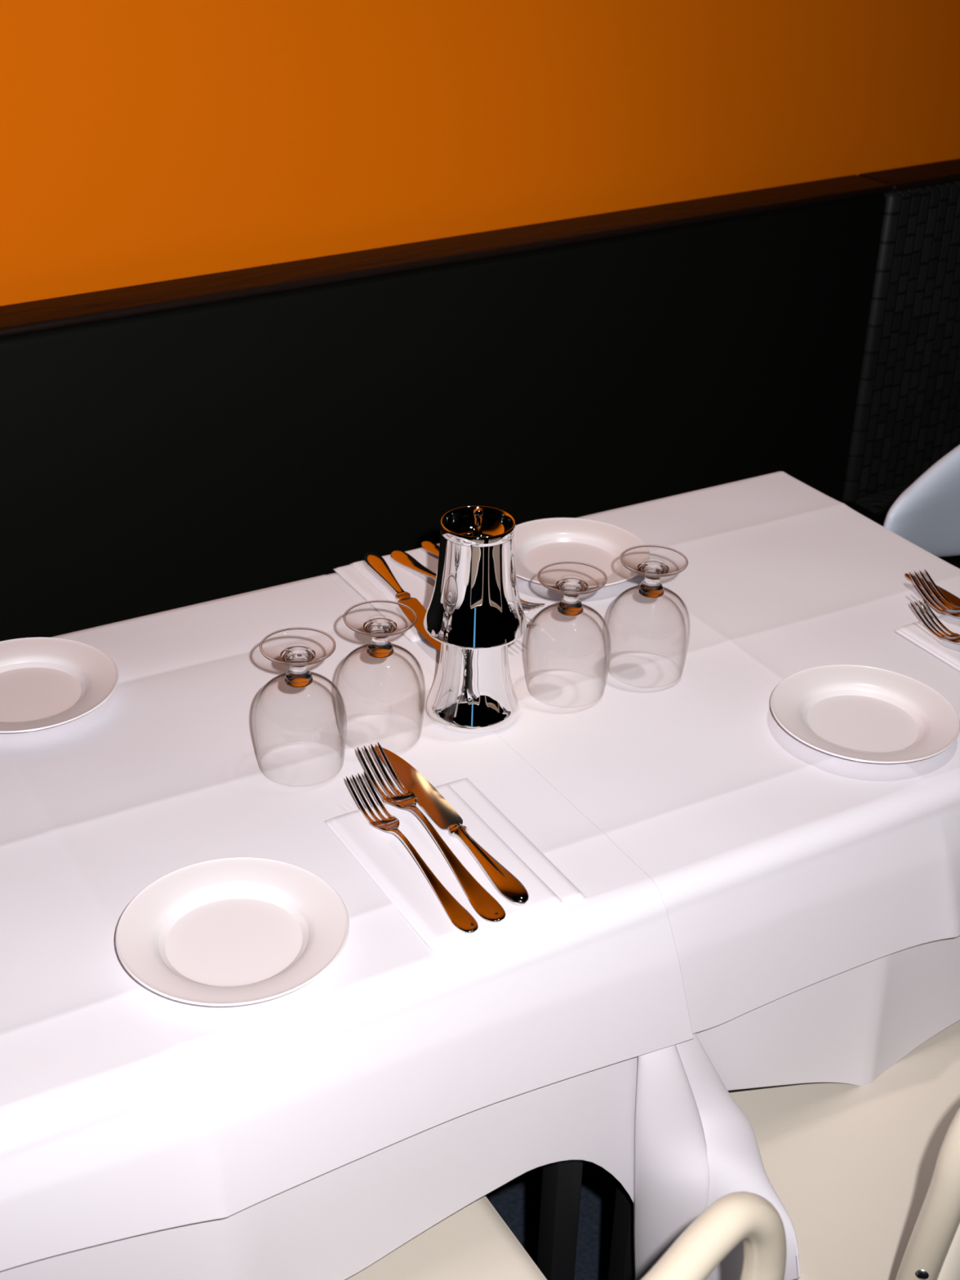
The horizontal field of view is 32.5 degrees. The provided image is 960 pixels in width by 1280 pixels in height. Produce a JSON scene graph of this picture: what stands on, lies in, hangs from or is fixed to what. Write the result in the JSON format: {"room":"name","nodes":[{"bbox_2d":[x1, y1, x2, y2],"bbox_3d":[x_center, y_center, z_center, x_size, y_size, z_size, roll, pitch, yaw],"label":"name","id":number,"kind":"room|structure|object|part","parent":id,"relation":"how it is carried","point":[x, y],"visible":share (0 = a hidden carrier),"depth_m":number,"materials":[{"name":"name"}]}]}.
{"room":"restaurant dining room","nodes":[
{"label":"restaurant dining room","id":0,"kind":"room"},
{"bbox_2d":[0,0,959,306],"bbox_3d":[0.142,-0.988,2.003,9.500,2.800,0.120,-17,34,-30],"label":"wall","id":1,"kind":"structure","parent":0,"point":[142,141],"depth_m":1.96,"materials":[{"name":"orange paint"}]},
{"bbox_2d":[484,1160,617,1279],"bbox_3d":[1.464,1.286,0.924,9.500,0.050,5.200,-17,34,-30],"label":"floor","id":2,"kind":"structure","parent":0,"point":[517,1202],"depth_m":1.91,"materials":[{"name":"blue carpet"}]},
{"bbox_2d":[0,174,959,641],"bbox_3d":[-1.364,0.457,1.235,4.910,0.946,0.528,-17,34,-30],"label":"booth bench","id":3,"kind":"object","parent":2,"relation":"on","point":[167,445],"visible":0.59,"depth_m":2.04,"materials":[{"name":"black leather"}]},
{"bbox_3d":[-1.477,-0.046,1.170,4.910,0.011,0.077,-17,34,-30],"label":"rail","id":4,"kind":"part","parent":3,"relation":"part of","materials":[{"name":"brown wood"}]},
{"bbox_3d":[-1.345,0.539,1.245,4.910,0.135,0.452,-17,34,-30],"label":"seat","id":5,"kind":"part","parent":3,"relation":"part of","materials":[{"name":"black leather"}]},
{"bbox_2d":[537,1160,583,1279],"bbox_3d":[-0.421,0.491,1.433,0.886,0.743,0.571,-15,33,-27],"label":"dining table","id":6,"kind":"object","parent":2,"relation":"on","point":[562,1181],"visible":0.12,"depth_m":1.40,"materials":[{"name":"brown"}]},
{"bbox_2d":[0,1056,637,1279],"bbox_3d":[-0.404,0.333,1.344,0.940,0.388,0.620,-15,33,-27],"label":"cloth","id":7,"kind":"object","parent":6,"relation":"on","point":[336,1224],"visible":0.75,"depth_m":1.22,"materials":[{"name":"white fabric"}]},
{"bbox_2d":[0,574,693,1271],"bbox_3d":[-0.395,0.235,1.288,0.949,0.172,0.632,-15,33,-27],"label":"tablecloth","id":8,"kind":"object","parent":7,"relation":"on","point":[127,1108],"visible":0.9,"depth_m":1.20,"materials":[{"name":"white fabric"}]},
{"bbox_2d":[0,637,118,733],"bbox_3d":[-0.398,0.043,1.441,0.162,0.016,0.162,-9,31,-18],"label":"plate","id":9,"kind":"object","parent":8,"relation":"on","point":[46,682],"visible":1,"depth_m":1.46,"materials":[{"name":"white ceramic"}]},
{"bbox_2d":[115,857,349,1006],"bbox_3d":[-0.173,0.207,1.159,0.162,0.016,0.162,-15,33,-27],"label":"plate","id":10,"kind":"object","parent":8,"relation":"on","point":[233,931],"visible":1,"depth_m":1.17,"materials":[{"name":"white ceramic"}]},
{"bbox_2d":[253,626,346,786],"bbox_3d":[-0.146,0.053,1.336,0.076,0.112,0.076,-15,33,-27],"label":"water goblet","id":11,"kind":"object","parent":8,"relation":"on","point":[297,657],"visible":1,"depth_m":1.31,"materials":[{"name":"clear glass"}]},
{"bbox_3d":[-0.145,0.021,1.318,0.028,0.030,0.028,-15,33,-27],"label":"stem","id":12,"kind":"part","parent":11,"relation":"part of","materials":[{"name":"clear glass"}]},
{"bbox_2d":[335,600,425,743],"bbox_3d":[-0.084,0.030,1.381,0.076,0.112,0.076,0,29,-3],"label":"water goblet","id":13,"kind":"object","parent":8,"relation":"on","point":[380,628],"visible":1,"depth_m":1.36,"materials":[{"name":"clear glass"}]},
{"bbox_3d":[-0.083,-0.002,1.363,0.028,0.030,0.028,0,29,-3],"label":"stem","id":14,"kind":"part","parent":13,"relation":"part of","materials":[{"name":"clear glass"}]},
{"bbox_2d":[335,643,425,743],"bbox_3d":[-0.084,0.044,1.388,0.076,0.080,0.076,0,29,-3],"label":"bowl","id":15,"kind":"object","parent":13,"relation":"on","point":[374,650],"depth_m":1.36,"materials":[{"name":"clear glass"}]},
{"bbox_2d":[324,777,587,953],"bbox_3d":[-0.021,0.164,1.254,0.130,0.006,0.182,-15,33,-27],"label":"folded napkin","id":16,"kind":"object","parent":8,"relation":"on","point":[381,854],"visible":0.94,"depth_m":1.24,"materials":[{"name":"white fabric"}]},
{"bbox_2d":[346,771,478,933],"bbox_3d":[-0.052,0.158,1.240,0.021,0.017,0.200,-14,33,-25],"label":"fork","id":17,"kind":"object","parent":16,"relation":"on","point":[460,917],"visible":1,"depth_m":1.23,"materials":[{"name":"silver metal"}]},
{"bbox_3d":[-0.035,0.175,1.213,0.016,0.012,0.128,-14,33,-25],"label":"handle","id":18,"kind":"part","parent":17,"relation":"part of","materials":[{"name":"silver metal"}]},
{"bbox_2d":[356,742,506,922],"bbox_3d":[-0.039,0.144,1.261,0.025,0.019,0.229,-13,32,-25],"label":"fork","id":19,"kind":"object","parent":16,"relation":"on","point":[486,905],"visible":1,"depth_m":1.25,"materials":[{"name":"silver metal"}]},
{"bbox_3d":[-0.019,0.165,1.230,0.019,0.013,0.146,-13,32,-25],"label":"handle","id":20,"kind":"part","parent":19,"relation":"part of","materials":[{"name":"silver metal"}]},
{"bbox_2d":[374,746,529,905],"bbox_3d":[-0.025,0.139,1.284,0.022,0.009,0.237,-14,33,-26],"label":"table knife","id":21,"kind":"object","parent":16,"relation":"on","point":[437,808],"visible":1,"depth_m":1.28,"materials":[{"name":"silver metal"}]},
{"bbox_3d":[-0.051,0.116,1.324,0.022,0.002,0.131,-14,33,-25],"label":"blade","id":22,"kind":"part","parent":21,"relation":"part of","materials":[{"name":"silver metal"}]},
{"bbox_3d":[0.008,0.169,1.232,0.020,0.009,0.099,-14,33,-26],"label":"handle","id":23,"kind":"part","parent":21,"relation":"part of","materials":[{"name":"silver metal"}]},
{"bbox_2d":[346,1191,786,1279],"bbox_3d":[-0.117,0.610,1.191,0.455,0.766,0.481,-15,33,-27],"label":"chair","id":24,"kind":"object","parent":2,"relation":"on","point":[473,1242],"visible":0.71,"depth_m":1.27,"materials":[{"name":"beige plastic"}]},
{"bbox_3d":[-0.123,0.562,1.179,0.434,0.037,0.450,-15,33,-27],"label":"seat","id":25,"kind":"part","parent":24,"relation":"part of","materials":[{"name":"beige plastic"}]},
{"bbox_3d":[-0.017,0.697,1.042,0.455,0.766,0.082,-15,33,-27],"label":"frame","id":26,"kind":"part","parent":24,"relation":"part of","materials":[{"name":"beige metal"}]},
{"bbox_2d":[608,1180,634,1279],"bbox_3d":[0.230,0.322,1.770,0.587,0.743,0.571,-15,33,-27],"label":"dining table","id":27,"kind":"object","parent":2,"relation":"on","point":[621,1267],"visible":0.09,"depth_m":1.47,"materials":[{"name":"brown"}]},
{"bbox_2d":[633,935,959,1279],"bbox_3d":[0.274,0.247,1.647,0.620,0.498,0.773,-15,33,-27],"label":"cloth","id":28,"kind":"object","parent":27,"relation":"on","point":[695,1146],"visible":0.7,"depth_m":1.37,"materials":[{"name":"white fabric"}]},
{"bbox_2d":[325,471,959,1033],"bbox_3d":[0.243,0.069,1.619,0.619,0.171,0.630,-15,33,-27],"label":"tablecloth","id":29,"kind":"object","parent":28,"relation":"on","point":[780,865],"visible":0.8,"depth_m":1.41,"materials":[{"name":"white fabric"}]},
{"bbox_2d":[333,542,529,642],"bbox_3d":[-0.050,-0.052,1.640,0.130,0.006,0.174,-15,33,-27],"label":"folded napkin","id":30,"kind":"object","parent":29,"relation":"on","point":[358,575],"visible":0.34,"depth_m":1.64,"materials":[{"name":"white fabric"}]},
{"bbox_2d":[363,551,441,651],"bbox_3d":[-0.068,-0.035,1.593,0.022,0.009,0.237,-10,31,-21],"label":"table knife","id":31,"kind":"object","parent":30,"relation":"on","point":[373,560],"visible":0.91,"depth_m":1.60,"materials":[{"name":"silver metal"}]},
{"bbox_3d":[-0.095,-0.066,1.648,0.020,0.009,0.099,-10,31,-21],"label":"handle","id":32,"kind":"part","parent":31,"relation":"part of","materials":[{"name":"silver metal"}]},
{"bbox_3d":[-0.048,-0.010,1.551,0.022,0.002,0.131,-10,31,-20],"label":"blade","id":33,"kind":"part","parent":31,"relation":"part of","materials":[{"name":"silver metal"}]},
{"bbox_2d":[390,550,536,628],"bbox_3d":[-0.022,-0.051,1.611,0.025,0.019,0.229,-18,35,-31],"label":"fork","id":34,"kind":"object","parent":30,"relation":"on","point":[401,557],"visible":0.27,"depth_m":1.67,"materials":[{"name":"silver metal"}]},
{"bbox_3d":[-0.046,-0.065,1.642,0.019,0.013,0.146,-18,35,-31],"label":"handle","id":35,"kind":"part","parent":34,"relation":"part of","materials":[{"name":"silver metal"}]},
{"bbox_2d":[421,540,545,609],"bbox_3d":[-0.001,-0.067,1.644,0.021,0.017,0.200,-17,34,-31],"label":"fork","id":36,"kind":"object","parent":30,"relation":"on","point":[431,547],"visible":0.33,"depth_m":1.70,"materials":[{"name":"silver metal"}]},
{"bbox_3d":[-0.022,-0.080,1.671,0.016,0.012,0.128,-18,34,-31],"label":"handle","id":37,"kind":"part","parent":36,"relation":"part of","materials":[{"name":"silver metal"}]},
{"bbox_2d":[423,506,526,733],"bbox_3d":[-0.004,-0.024,1.400,0.088,0.192,0.088,-17,34,-30],"label":"table lamp","id":38,"kind":"object","parent":29,"relation":"on","point":[475,611],"visible":1,"depth_m":1.37,"materials":[{"name":"silver metal"}]},
{"bbox_3d":[-0.003,-0.052,1.384,0.088,0.088,0.088,-15,33,-27],"label":"lamp shade","id":39,"kind":"part","parent":38,"relation":"part of","materials":[{"name":"silver metal"}]},
{"bbox_3d":[-0.002,-0.091,1.362,0.062,0.026,0.062,-15,33,-27],"label":"dish","id":40,"kind":"part","parent":38,"relation":"part of","materials":[{"name":"silver metal"}]},
{"bbox_2d":[524,561,611,707],"bbox_3d":[0.079,-0.006,1.454,0.076,0.112,0.076,13,31,20],"label":"water goblet","id":41,"kind":"object","parent":29,"relation":"on","point":[570,605],"visible":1,"depth_m":1.43,"materials":[{"name":"clear glass"}]},
{"bbox_3d":[0.080,-0.038,1.436,0.028,0.030,0.028,13,31,20],"label":"stem","id":42,"kind":"part","parent":41,"relation":"part of","materials":[{"name":"clear glass"}]},
{"bbox_2d":[515,517,649,587],"bbox_3d":[0.093,-0.085,1.697,0.162,0.016,0.162,17,32,25],"label":"plate","id":43,"kind":"object","parent":29,"relation":"on","point":[540,543],"visible":0.73,"depth_m":1.72,"materials":[{"name":"white ceramic"}]},
{"bbox_2d":[605,544,690,687],"bbox_3d":[0.153,-0.023,1.487,0.076,0.112,0.076,-21,36,-34],"label":"water goblet","id":44,"kind":"object","parent":29,"relation":"on","point":[651,587],"visible":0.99,"depth_m":1.47,"materials":[{"name":"clear glass"}]},
{"bbox_3d":[0.154,-0.054,1.469,0.028,0.030,0.028,-21,36,-34],"label":"stem","id":45,"kind":"part","parent":44,"relation":"part of","materials":[{"name":"clear glass"}]},
{"bbox_2d":[770,664,959,763],"bbox_3d":[0.334,0.068,1.435,0.162,0.016,0.162,11,31,16],"label":"plate","id":46,"kind":"object","parent":29,"relation":"on","point":[856,713],"visible":1,"depth_m":1.45,"materials":[{"name":"white ceramic"}]},
{"bbox_2d":[893,613,959,671],"bbox_3d":[0.502,0.013,1.554,0.130,0.006,0.185,-15,33,-27],"label":"folded napkin","id":47,"kind":"object","parent":29,"relation":"on","point":[948,651],"visible":0.89,"depth_m":1.57,"materials":[{"name":"white fabric"}]},
{"bbox_2d":[905,573,959,608],"bbox_3d":[0.489,-0.016,1.589,0.022,0.009,0.237,-12,32,-23],"label":"table knife","id":48,"kind":"object","parent":47,"relation":"on","point":[953,599],"visible":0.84,"depth_m":1.64,"materials":[{"name":"silver metal"}]},
{"bbox_2d":[908,569,959,617],"bbox_3d":[0.479,-0.009,1.562,0.025,0.019,0.229,-10,31,-19],"label":"fork","id":49,"kind":"object","parent":47,"relation":"on","point":[955,611],"visible":1,"depth_m":1.63,"materials":[{"name":"silver metal"}]},
{"bbox_2d":[910,600,959,644],"bbox_3d":[0.465,0.014,1.524,0.021,0.017,0.200,-11,32,-22],"label":"fork","id":50,"kind":"object","parent":47,"relation":"on","point":[954,637],"visible":1,"depth_m":1.58,"materials":[{"name":"silver metal"}]},
{"bbox_2d":[728,1020,959,1279],"bbox_3d":[0.390,0.478,1.454,0.455,0.766,0.481,-15,33,-27],"label":"chair","id":51,"kind":"object","parent":2,"relation":"on","point":[866,1179],"visible":0.45,"depth_m":1.38,"materials":[{"name":"beige plastic"}]},
{"bbox_3d":[0.490,0.565,1.305,0.455,0.766,0.082,-15,33,-27],"label":"frame","id":52,"kind":"part","parent":51,"relation":"part of","materials":[{"name":"beige metal"}]},
{"bbox_3d":[0.498,0.383,1.198,0.406,0.150,0.056,-15,33,-27],"label":"backrest","id":53,"kind":"part","parent":51,"relation":"part of","materials":[{"name":"beige plastic"}]},
{"bbox_2d":[842,158,959,555],"bbox_3d":[1.886,-0.520,3.159,2.887,0.946,0.528,-17,34,-30],"label":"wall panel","id":54,"kind":"object","parent":2,"relation":"on","point":[907,419],"visible":0.38,"depth_m":2.52,"materials":[{"name":"grey leather"}]},
{"bbox_3d":[1.905,-0.437,3.169,2.887,0.135,0.452,-17,34,-30],"label":"seat","id":55,"kind":"part","parent":54,"relation":"part of","materials":[{"name":"grey leather"}]},
{"bbox_3d":[1.774,-1.022,3.094,2.887,0.011,0.077,-17,34,-30],"label":"rail","id":56,"kind":"part","parent":54,"relation":"part of","materials":[{"name":"brown wood"}]},
{"bbox_2d":[883,444,959,556],"bbox_3d":[0.695,0.172,1.971,0.419,0.814,0.430,-15,33,-27],"label":"shell chair","id":57,"kind":"object","parent":2,"relation":"on","point":[926,513],"visible":0.41,"depth_m":1.86,"materials":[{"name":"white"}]}
]}

